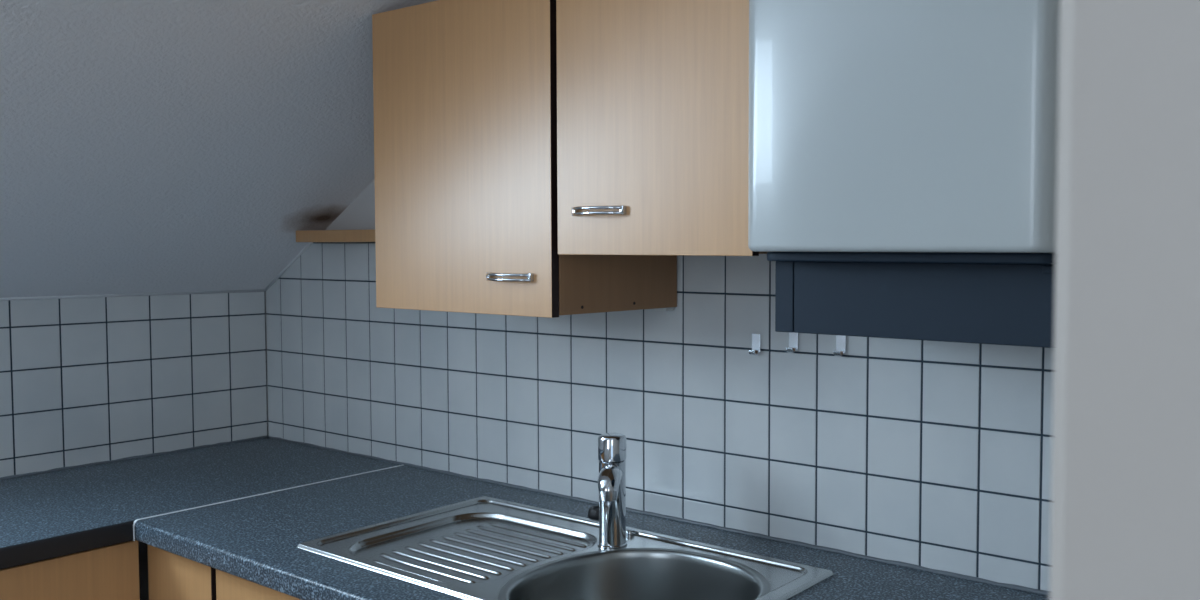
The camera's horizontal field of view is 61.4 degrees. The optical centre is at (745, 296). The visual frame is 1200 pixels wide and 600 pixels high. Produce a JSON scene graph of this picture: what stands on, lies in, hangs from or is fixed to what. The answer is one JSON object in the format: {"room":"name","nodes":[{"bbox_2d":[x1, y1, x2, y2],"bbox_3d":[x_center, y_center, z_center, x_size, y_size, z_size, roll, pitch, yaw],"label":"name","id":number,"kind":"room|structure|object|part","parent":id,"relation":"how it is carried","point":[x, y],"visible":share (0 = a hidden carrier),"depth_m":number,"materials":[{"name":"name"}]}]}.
{"room":"kitchen","nodes":[
{"label":"kitchen","id":0,"kind":"room"},
{"bbox_2d":[0,291,268,599],"bbox_3d":[-2.267,0.643,1.551,0.120,1.411,3.104,2,3,35],"label":"wall","id":1,"kind":"structure","parent":0,"point":[95,379],"depth_m":2.47,"materials":[{"name":"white tile"}]},
{"bbox_2d":[0,242,312,300],"bbox_3d":[-1.521,-0.063,2.279,0.238,0.142,1.003,2,3,35],"label":"trim","id":2,"kind":"structure","parent":1,"relation":"attached to","point":[310,243],"depth_m":2.52,"materials":[{"name":"white plastic"}]},
{"bbox_2d":[0,0,436,297],"bbox_3d":[-1.148,-0.491,0.719,2.840,1.279,3.104,2,3,35],"label":"ceiling","id":3,"kind":"structure","parent":0,"point":[147,146],"depth_m":2.00,"materials":[{"name":"white paint"}]},
{"bbox_2d":[266,179,1053,590],"bbox_3d":[-0.231,0.119,2.068,2.840,2.420,0.120,2,3,35],"label":"wall","id":4,"kind":"structure","parent":0,"point":[937,455],"depth_m":1.89,"materials":[{"name":"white tile"}]},
{"bbox_2d":[296,229,374,241],"bbox_3d":[-0.834,-0.144,2.359,0.697,0.030,0.079,2,3,35],"label":"wall shelf","id":5,"kind":"object","parent":4,"relation":"attached to","point":[304,235],"visible":0.37,"depth_m":2.43,"materials":[{"name":"brown wood"}]},
{"bbox_2d":[372,0,676,317],"bbox_3d":[-0.429,-0.255,1.895,0.479,0.562,0.357,2,3,35],"label":"upper cabinet","id":6,"kind":"object","parent":4,"relation":"attached to","point":[465,91],"visible":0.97,"depth_m":1.75,"materials":[{"name":"brown wood"}]},
{"bbox_3d":[-0.511,-0.251,1.778,0.478,0.559,0.017,2,3,35],"label":"door","id":7,"kind":"part","parent":6,"relation":"part of","materials":[{"name":"brown wood"}]},
{"bbox_3d":[-0.408,-0.033,1.690,0.112,0.014,0.027,2,3,35],"label":"handle","id":8,"kind":"part","parent":6,"relation":"part of","materials":[{"name":"silver metal"}]},
{"bbox_2d":[0,435,1049,595],"bbox_3d":[-0.838,0.466,1.247,2.572,0.011,1.954,2,3,35],"label":"trim","id":9,"kind":"structure","parent":4,"relation":"attached to","point":[899,563],"depth_m":2.00,"materials":[{"name":"grey plastic"}]},
{"bbox_2d":[556,0,766,255],"bbox_3d":[-0.062,-0.296,1.638,0.388,0.454,0.357,2,3,35],"label":"upper cabinet","id":10,"kind":"object","parent":4,"relation":"attached to","point":[653,95],"visible":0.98,"depth_m":1.51,"materials":[{"name":"brown wood"}]},
{"bbox_3d":[-0.238,-0.135,1.567,0.112,0.014,0.027,2,3,35],"label":"handle","id":11,"kind":"part","parent":10,"relation":"part of","materials":[{"name":"silver metal"}]},
{"bbox_2d":[749,333,760,354],"bbox_3d":[0.016,0.087,1.811,0.019,0.039,0.018,2,3,38],"label":"wall hook","id":12,"kind":"object","parent":4,"relation":"attached to","point":[756,338],"visible":1,"depth_m":1.81,"materials":[{"name":"silver metal"}]},
{"bbox_3d":[0.020,0.084,1.816,0.019,0.034,0.005,2,3,38],"label":"plate","id":13,"kind":"part","parent":12,"relation":"part of","materials":[{"name":"silver metal"}]},
{"bbox_2d":[786,332,797,352],"bbox_3d":[0.082,0.080,1.765,0.019,0.039,0.018,2,3,38],"label":"wall hook","id":14,"kind":"object","parent":4,"relation":"attached to","point":[793,337],"visible":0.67,"depth_m":1.77,"materials":[{"name":"silver metal"}]},
{"bbox_3d":[0.086,0.077,1.770,0.019,0.034,0.005,2,3,38],"label":"plate","id":15,"kind":"part","parent":14,"relation":"part of","materials":[{"name":"silver metal"}]},
{"bbox_2d":[833,335,845,356],"bbox_3d":[0.161,0.083,1.710,0.019,0.039,0.018,2,3,38],"label":"wall hook","id":16,"kind":"object","parent":4,"relation":"attached to","point":[840,340],"visible":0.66,"depth_m":1.71,"materials":[{"name":"silver metal"}]},
{"bbox_3d":[0.165,0.081,1.715,0.019,0.034,0.005,2,3,38],"label":"plate","id":17,"kind":"part","parent":16,"relation":"part of","materials":[{"name":"silver metal"}]},
{"bbox_2d":[748,0,1059,347],"bbox_3d":[0.275,-0.364,1.385,0.441,0.838,0.374,2,3,35],"label":"boiler","id":18,"kind":"object","parent":4,"relation":"attached to","point":[902,154],"visible":0.8,"depth_m":1.25,"materials":[{"name":"white metal"}]},
{"bbox_2d":[767,252,1055,263],"bbox_3d":[0.287,-0.057,1.418,0.425,0.013,0.329,2,3,35],"label":"trim strip","id":19,"kind":"object","parent":18,"relation":"on","point":[780,257],"depth_m":1.28,"materials":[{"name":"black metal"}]},
{"bbox_2d":[1049,0,1199,599],"bbox_3d":[-0.046,0.219,-0.018,0.150,2.420,3.104,2,3,35],"label":"wall","id":20,"kind":"structure","parent":0,"point":[1125,483],"depth_m":0.29,"materials":[{"name":"beige paint"}]},
{"bbox_3d":[-0.452,1.453,0.331,4.900,0.080,3.320,2,3,35],"label":"floor","id":21,"kind":"structure","parent":0,"visible":0},
{"bbox_2d":[0,540,139,599],"bbox_3d":[-1.813,0.918,1.596,0.570,0.860,1.336,2,3,35],"label":"base cabinet","id":22,"kind":"object","parent":21,"relation":"on","point":[111,572],"visible":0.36,"depth_m":1.88,"materials":[{"name":"brown wood"}]},
{"bbox_2d":[0,438,402,569],"bbox_3d":[-1.637,0.456,1.801,0.615,0.040,1.949,2,3,35],"label":"countertop","id":23,"kind":"structure","parent":22,"relation":"on","point":[44,516],"depth_m":2.18,"materials":[{"name":"blue laminate"}]},
{"bbox_3d":[-1.008,0.441,2.172,0.007,0.040,0.611,2,3,35],"label":"seam strip","id":24,"kind":"part","parent":23,"relation":"part of","materials":[{"name":"silver metal"}]},
{"bbox_2d":[147,544,215,599],"bbox_3d":[-0.920,0.894,2.151,0.252,0.860,0.570,2,3,35],"label":"base cabinet","id":25,"kind":"object","parent":21,"relation":"on","point":[171,576],"visible":0.04,"depth_m":1.90,"materials":[{"name":"brown wood"}]},
{"bbox_2d":[216,569,300,599],"bbox_3d":[-0.404,0.913,1.792,1.002,0.860,0.570,2,3,35],"label":"base cabinet","id":26,"kind":"object","parent":21,"relation":"on","point":[228,586],"visible":0.02,"depth_m":1.77,"materials":[{"name":"brown wood"}]},
{"bbox_2d":[135,465,1048,599],"bbox_3d":[-0.203,0.470,1.616,1.955,0.038,0.614,2,3,35],"label":"countertop","id":27,"kind":"structure","parent":26,"relation":"on","point":[255,539],"depth_m":1.82,"materials":[{"name":"blue laminate"}]},
{"bbox_2d":[297,496,833,599],"bbox_3d":[-0.329,0.528,1.686,0.849,0.184,0.437,2,3,35],"label":"sink","id":28,"kind":"object","parent":27,"relation":"in","point":[484,547],"depth_m":1.73,"materials":[{"name":"silver metal"}]},
{"bbox_2d":[598,433,626,548],"bbox_3d":[-0.233,0.344,1.741,0.053,0.197,0.147,0,3,-9],"label":"tap","id":29,"kind":"object","parent":28,"relation":"on","point":[611,446],"visible":1,"depth_m":1.75,"materials":[{"name":"silver metal"}]},
{"bbox_3d":[-0.233,0.315,1.716,0.041,0.047,0.102,0,3,-5],"label":"spout","id":30,"kind":"part","parent":29,"relation":"part of","materials":[{"name":"silver metal"}]},
{"bbox_3d":[-0.214,0.434,1.836,0.021,0.010,0.021,2,3,35],"label":"waste knob","id":31,"kind":"part","parent":28,"relation":"part of","materials":[{"name":"silver metal"}]},
{"bbox_3d":[-0.171,0.539,1.551,0.408,0.175,0.398,2,3,35],"label":"bowl","id":32,"kind":"part","parent":28,"relation":"part of","materials":[{"name":"silver metal"}]},
{"bbox_2d":[588,505,598,519],"bbox_3d":[-0.289,0.425,1.962,0.044,0.018,0.044,2,3,35],"label":"plug","id":33,"kind":"object","parent":27,"relation":"on","point":[593,513],"visible":0.43,"depth_m":1.94,"materials":[{"name":"black rubber"}]}
]}

